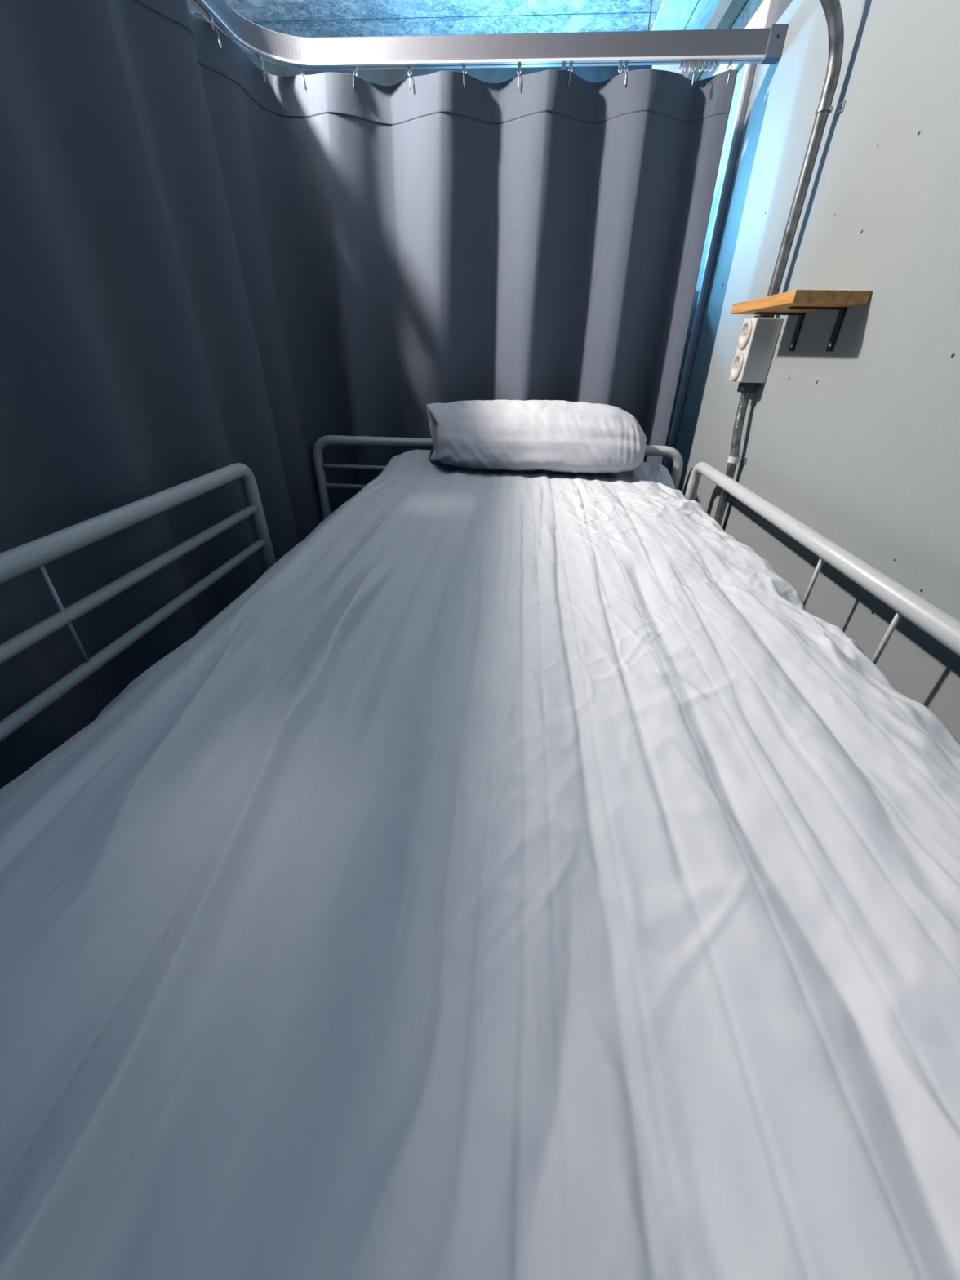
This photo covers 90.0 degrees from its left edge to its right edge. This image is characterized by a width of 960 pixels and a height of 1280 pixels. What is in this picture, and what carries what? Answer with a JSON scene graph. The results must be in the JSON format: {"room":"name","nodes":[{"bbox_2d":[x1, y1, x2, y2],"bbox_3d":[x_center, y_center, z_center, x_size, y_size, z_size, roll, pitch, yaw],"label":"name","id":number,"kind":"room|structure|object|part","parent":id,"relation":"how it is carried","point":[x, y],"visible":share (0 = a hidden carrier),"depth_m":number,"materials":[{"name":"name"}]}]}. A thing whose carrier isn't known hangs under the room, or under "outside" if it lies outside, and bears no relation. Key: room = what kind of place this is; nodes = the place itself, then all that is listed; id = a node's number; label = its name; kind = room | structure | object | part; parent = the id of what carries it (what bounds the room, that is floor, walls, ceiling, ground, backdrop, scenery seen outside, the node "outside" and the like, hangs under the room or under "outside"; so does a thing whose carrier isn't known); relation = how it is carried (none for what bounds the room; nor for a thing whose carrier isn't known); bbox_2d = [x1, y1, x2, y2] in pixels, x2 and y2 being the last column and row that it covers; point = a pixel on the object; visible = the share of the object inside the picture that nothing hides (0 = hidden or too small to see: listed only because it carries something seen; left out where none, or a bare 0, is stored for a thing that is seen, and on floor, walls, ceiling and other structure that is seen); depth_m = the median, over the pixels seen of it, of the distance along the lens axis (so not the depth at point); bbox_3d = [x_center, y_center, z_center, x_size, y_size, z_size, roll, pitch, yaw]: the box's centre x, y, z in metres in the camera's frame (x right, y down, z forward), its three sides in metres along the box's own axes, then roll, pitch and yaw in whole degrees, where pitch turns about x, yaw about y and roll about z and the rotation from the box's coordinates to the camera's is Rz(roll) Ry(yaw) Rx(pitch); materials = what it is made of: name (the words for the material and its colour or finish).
{"room":"dormitory","nodes":[
{"label":"dormitory","id":0,"kind":"room"},
{"bbox_2d":[0,0,737,789],"bbox_3d":[-0.095,-0.266,0.832,1.323,1.698,2.213,3,31,4],"label":"curtain","id":1,"kind":"object","parent":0,"point":[207,265],"visible":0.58,"depth_m":1.29,"materials":[{"name":"grey fabric"}]},
{"bbox_2d":[186,0,662,55],"bbox_3d":[-0.749,-1.474,0.133,3.120,0.121,4.820,3,31,4],"label":"ceiling","id":2,"kind":"structure","parent":0,"point":[298,18],"depth_m":1.89,"materials":[{"name":"concrete"}]},
{"bbox_2d":[647,0,653,31],"bbox_3d":[0.433,-1.733,1.122,0.014,0.420,0.014,3,31,4],"label":"hanging rod","id":3,"kind":"object","parent":2,"relation":"hanging from","point":[651,2],"visible":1,"depth_m":1.21,"materials":[{"name":"metal"}]},
{"bbox_2d":[187,0,788,71],"bbox_3d":[-0.042,-0.841,0.082,1.390,0.057,2.798,3,31,4],"label":"rail","id":4,"kind":"object","parent":3,"relation":"hanging from","point":[740,46],"visible":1,"depth_m":1.25,"materials":[{"name":"metal"}]},
{"bbox_2d":[208,13,222,48],"bbox_3d":[-0.621,-1.425,1.123,0.018,0.055,0.011,15,34,21],"label":"curtain hook","id":5,"kind":"object","parent":4,"relation":"hanging from","point":[211,18],"visible":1,"depth_m":1.12,"materials":[{"name":"white plastic"}]},
{"bbox_2d":[257,54,265,82],"bbox_3d":[-0.575,-1.512,1.268,0.013,0.056,0.011,9,32,12],"label":"curtain hook","id":6,"kind":"object","parent":4,"relation":"hanging from","point":[260,56],"visible":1,"depth_m":1.26,"materials":[{"name":"white plastic"}]},
{"bbox_2d":[299,66,305,88],"bbox_3d":[-0.483,-1.534,1.306,0.012,0.054,0.026,-5,32,-11],"label":"curtain hook","id":7,"kind":"object","parent":4,"relation":"hanging from","point":[301,68],"visible":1,"depth_m":1.30,"materials":[{"name":"white plastic"}]},
{"bbox_2d":[352,66,357,89],"bbox_3d":[-0.340,-1.529,1.304,0.012,0.055,0.026,1,31,0],"label":"curtain hook","id":8,"kind":"object","parent":4,"relation":"hanging from","point":[354,68],"visible":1,"depth_m":1.30,"materials":[{"name":"white plastic"}]},
{"bbox_2d":[408,66,412,89],"bbox_3d":[-0.188,-1.523,1.298,0.011,0.054,0.019,-9,33,-16],"label":"curtain hook","id":9,"kind":"object","parent":4,"relation":"hanging from","point":[409,67],"visible":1,"depth_m":1.29,"materials":[{"name":"white plastic"}]},
{"bbox_2d":[462,64,466,88],"bbox_3d":[-0.043,-1.511,1.284,0.012,0.055,0.028,3,31,4],"label":"curtain hook","id":10,"kind":"object","parent":4,"relation":"hanging from","point":[464,65],"visible":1,"depth_m":1.28,"materials":[{"name":"white plastic"}]},
{"bbox_2d":[516,63,521,90],"bbox_3d":[0.103,-1.507,1.283,0.011,0.056,0.013,19,36,27],"label":"curtain hook","id":11,"kind":"object","parent":4,"relation":"hanging from","point":[518,64],"visible":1,"depth_m":1.28,"materials":[{"name":"white plastic"}]},
{"bbox_2d":[561,62,565,70],"bbox_3d":[0.221,-1.514,1.269,0.012,0.026,0.006,-8,32,-14],"label":"spare glider","id":12,"kind":"object","parent":4,"relation":"hanging from","point":[563,65],"visible":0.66,"depth_m":1.27,"materials":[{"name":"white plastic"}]},
{"bbox_2d":[568,62,573,86],"bbox_3d":[0.239,-1.495,1.267,0.012,0.054,0.027,2,31,2],"label":"curtain hook","id":13,"kind":"object","parent":4,"relation":"hanging from","point":[571,64],"visible":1,"depth_m":1.26,"materials":[{"name":"white plastic"}]},
{"bbox_2d":[617,62,622,73],"bbox_3d":[0.369,-1.505,1.260,0.012,0.026,0.006,2,31,2],"label":"spare glider","id":14,"kind":"object","parent":4,"relation":"hanging from","point":[620,64],"visible":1,"depth_m":1.26,"materials":[{"name":"white plastic"}]},
{"bbox_2d":[623,62,628,87],"bbox_3d":[0.385,-1.488,1.261,0.011,0.055,0.021,-7,32,-13],"label":"curtain hook","id":15,"kind":"object","parent":4,"relation":"hanging from","point":[626,64],"visible":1,"depth_m":1.26,"materials":[{"name":"white plastic"}]},
{"bbox_2d":[679,61,684,72],"bbox_3d":[0.526,-1.496,1.250,0.012,0.026,0.006,12,33,17],"label":"spare glider","id":16,"kind":"object","parent":4,"relation":"hanging from","point":[682,62],"visible":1,"depth_m":1.25,"materials":[{"name":"white plastic"}]},
{"bbox_2d":[684,61,689,72],"bbox_3d":[0.538,-1.495,1.249,0.012,0.026,0.006,-6,32,-12],"label":"spare glider","id":17,"kind":"object","parent":4,"relation":"hanging from","point":[687,63],"visible":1,"depth_m":1.25,"materials":[{"name":"white plastic"}]},
{"bbox_2d":[688,61,693,72],"bbox_3d":[0.551,-1.494,1.248,0.012,0.026,0.006,-7,32,-14],"label":"spare glider","id":18,"kind":"object","parent":4,"relation":"hanging from","point":[691,62],"visible":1,"depth_m":1.25,"materials":[{"name":"white plastic"}]},
{"bbox_2d":[691,61,696,86],"bbox_3d":[0.557,-1.480,1.252,0.011,0.055,0.019,-10,33,-18],"label":"curtain hook","id":19,"kind":"object","parent":4,"relation":"hanging from","point":[694,62],"visible":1,"depth_m":1.25,"materials":[{"name":"white plastic"}]},
{"bbox_2d":[694,60,699,72],"bbox_3d":[0.564,-1.494,1.248,0.012,0.026,0.006,-6,32,-12],"label":"spare glider","id":20,"kind":"object","parent":4,"relation":"hanging from","point":[697,62],"visible":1,"depth_m":1.25,"materials":[{"name":"white plastic"}]},
{"bbox_2d":[698,60,704,72],"bbox_3d":[0.576,-1.493,1.247,0.012,0.026,0.006,8,32,12],"label":"spare glider","id":21,"kind":"object","parent":4,"relation":"hanging from","point":[703,61],"visible":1,"depth_m":1.25,"materials":[{"name":"white plastic"}]},
{"bbox_2d":[703,60,709,71],"bbox_3d":[0.588,-1.492,1.246,0.012,0.026,0.006,2,31,2],"label":"spare glider","id":22,"kind":"object","parent":4,"relation":"hanging from","point":[707,62],"visible":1,"depth_m":1.25,"materials":[{"name":"white plastic"}]},
{"bbox_2d":[708,60,714,71],"bbox_3d":[0.601,-1.492,1.245,0.012,0.026,0.006,14,33,20],"label":"spare glider","id":23,"kind":"object","parent":4,"relation":"hanging from","point":[712,62],"visible":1,"depth_m":1.24,"materials":[{"name":"white plastic"}]},
{"bbox_2d":[713,60,719,71],"bbox_3d":[0.613,-1.491,1.244,0.012,0.026,0.006,11,32,15],"label":"spare glider","id":24,"kind":"object","parent":4,"relation":"hanging from","point":[717,62],"visible":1,"depth_m":1.25,"materials":[{"name":"white plastic"}]},
{"bbox_2d":[726,60,733,85],"bbox_3d":[0.648,-1.474,1.247,0.011,0.056,0.016,-6,32,-11],"label":"curtain hook","id":25,"kind":"object","parent":4,"relation":"hanging from","point":[730,63],"visible":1,"depth_m":1.24,"materials":[{"name":"white plastic"}]},
{"bbox_2d":[650,0,698,31],"bbox_3d":[0.714,-2.222,1.559,0.123,0.021,1.166,3,31,4],"label":"board","id":26,"kind":"object","parent":2,"relation":"attached to","point":[672,15],"visible":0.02,"depth_m":1.82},
{"bbox_2d":[684,0,720,30],"bbox_3d":[0.826,-2.215,1.552,0.093,0.021,1.166,3,31,4],"label":"board","id":27,"kind":"object","parent":2,"relation":"attached to","point":[704,10],"visible":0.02,"depth_m":1.81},
{"bbox_2d":[248,55,652,85],"bbox_3d":[-0.582,-1.289,2.994,3.120,3.148,0.100,3,31,4],"label":"wall","id":28,"kind":"structure","parent":0,"point":[589,73],"depth_m":2.14,"materials":[{"name":"teal paint"}]},
{"bbox_2d":[651,64,684,74],"bbox_3d":[0.813,-1.162,2.858,0.190,3.120,0.029,3,31,4],"label":"trim","id":29,"kind":"structure","parent":28,"relation":"attached to","point":[672,68],"depth_m":2.06,"materials":[{"name":"white paint"}]},
{"bbox_2d":[697,0,763,80],"bbox_3d":[0.762,-1.188,0.100,0.070,0.285,4.720,3,31,4],"label":"wall","id":30,"kind":"structure","parent":0,"point":[750,7],"depth_m":1.58,"materials":[{"name":"concrete"}]},
{"bbox_2d":[681,0,746,80],"bbox_3d":[0.844,-2.122,1.580,0.050,0.065,1.220,3,31,4],"label":"trim","id":31,"kind":"structure","parent":30,"relation":"attached to","point":[726,11],"depth_m":1.65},
{"bbox_2d":[669,0,959,743],"bbox_3d":[0.699,0.196,0.941,0.101,2.775,4.720,3,31,4],"label":"wall","id":32,"kind":"structure","parent":0,"point":[858,442],"depth_m":0.88,"materials":[{"name":"white paint"}]},
{"bbox_2d":[663,63,755,471],"bbox_3d":[0.751,-0.812,1.851,0.026,1.960,0.020,3,31,4],"label":"trim","id":33,"kind":"structure","parent":32,"relation":"attached to","point":[749,70],"depth_m":1.56,"materials":[{"name":"white paint"}]},
{"bbox_2d":[712,0,792,75],"bbox_3d":[0.869,-1.963,1.744,0.112,0.075,1.100,3,31,4],"label":"trim","id":34,"kind":"structure","parent":32,"relation":"attached to","point":[769,11],"depth_m":1.29,"materials":[{"name":"white paint"}]},
{"bbox_2d":[728,315,782,393],"bbox_3d":[0.685,-0.716,1.208,0.068,0.166,0.082,3,31,4],"label":"wall socket","id":35,"kind":"object","parent":32,"relation":"attached to","point":[757,337],"visible":0.98,"depth_m":1.18,"materials":[{"name":"grey plastic"}]},
{"bbox_2d":[729,351,743,380],"bbox_3d":[0.653,-0.697,1.222,0.006,0.063,0.063,3,31,4],"label":"outlet","id":36,"kind":"object","parent":35,"relation":"attached to","point":[736,372],"depth_m":1.22,"materials":[{"name":"grey plastic"}]},
{"bbox_2d":[737,319,752,349],"bbox_3d":[0.655,-0.756,1.187,0.006,0.063,0.063,3,31,4],"label":"outlet","id":37,"kind":"object","parent":35,"relation":"attached to","point":[745,335],"depth_m":1.18,"materials":[{"name":"grey plastic"}]},
{"bbox_2d":[714,0,845,524],"bbox_3d":[0.569,-0.167,1.517,0.273,2.596,0.070,3,31,4],"label":"conduit pipe","id":38,"kind":"object","parent":32,"relation":"attached to","point":[832,9],"visible":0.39,"depth_m":1.02,"materials":[{"name":"metal"}]},
{"bbox_2d":[731,289,871,351],"bbox_3d":[0.637,-0.657,1.001,0.130,0.092,0.306,3,31,4],"label":"wall shelf","id":39,"kind":"object","parent":32,"relation":"attached to","point":[796,302],"visible":1,"depth_m":0.91,"materials":[{"name":"brown wood"}]},
{"bbox_3d":[-0.806,1.315,1.820,3.120,0.100,4.820,3,31,4],"label":"floor","id":40,"kind":"structure","parent":0,"visible":0},
{"bbox_2d":[0,435,959,742],"bbox_3d":[-0.072,0.684,1.008,1.313,1.744,2.598,3,31,4],"label":"bed","id":41,"kind":"object","parent":40,"relation":"on","point":[940,624],"visible":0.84,"depth_m":0.81,"materials":[{"name":"white metal"}]},
{"bbox_3d":[-0.616,-0.036,0.712,0.006,0.185,0.006,3,31,4],"label":"thin rod","id":42,"kind":"part","parent":41,"relation":"part of","materials":[{"name":"white metal"}]},
{"bbox_3d":[-0.648,0.281,0.497,0.033,0.545,1.952,3,31,4],"label":"guard rail","id":43,"kind":"part","parent":41,"relation":"part of","materials":[{"name":"white metal"}]},
{"bbox_3d":[0.034,0.038,2.111,1.313,1.712,0.033,3,31,4],"label":"headboard","id":44,"kind":"part","parent":41,"relation":"part of","materials":[{"name":"white metal"}]},
{"bbox_3d":[0.591,-0.086,0.863,0.007,0.155,0.007,3,31,4],"label":"thin rod","id":45,"kind":"part","parent":41,"relation":"part of","materials":[{"name":"white metal"}]},
{"bbox_3d":[0.554,0.263,0.597,0.031,0.514,2.340,3,31,4],"label":"guard rail","id":46,"kind":"part","parent":41,"relation":"part of","materials":[{"name":"white metal"}]},
{"bbox_3d":[0.574,0.018,0.691,0.007,0.155,0.007,3,31,4],"label":"thin rod","id":47,"kind":"part","parent":41,"relation":"part of","materials":[{"name":"white metal"}]},
{"bbox_3d":[0.002,0.186,0.686,0.940,0.217,2.420,3,31,4],"label":"mattress","id":48,"kind":"object","parent":41,"relation":"on","visible":0},
{"bbox_2d":[0,449,959,1279],"bbox_3d":[-0.029,0.187,0.728,1.146,0.540,2.485,3,31,4],"label":"sheet","id":49,"kind":"object","parent":48,"relation":"on","point":[518,877],"visible":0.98,"depth_m":0.32,"materials":[{"name":"white fabric"}]},
{"bbox_2d":[426,399,646,473],"bbox_3d":[0.175,-0.647,1.515,0.693,0.186,0.286,3,31,4],"label":"pillow","id":50,"kind":"object","parent":49,"relation":"on","point":[517,435],"visible":1,"depth_m":1.43,"materials":[{"name":"white fabric"}]},
{"bbox_2d":[662,290,699,465],"bbox_3d":[0.110,-0.317,2.306,1.296,2.220,0.020,3,31,4],"label":"panel","id":51,"kind":"object","parent":40,"relation":"on","point":[696,294],"visible":0.09,"depth_m":1.79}
]}

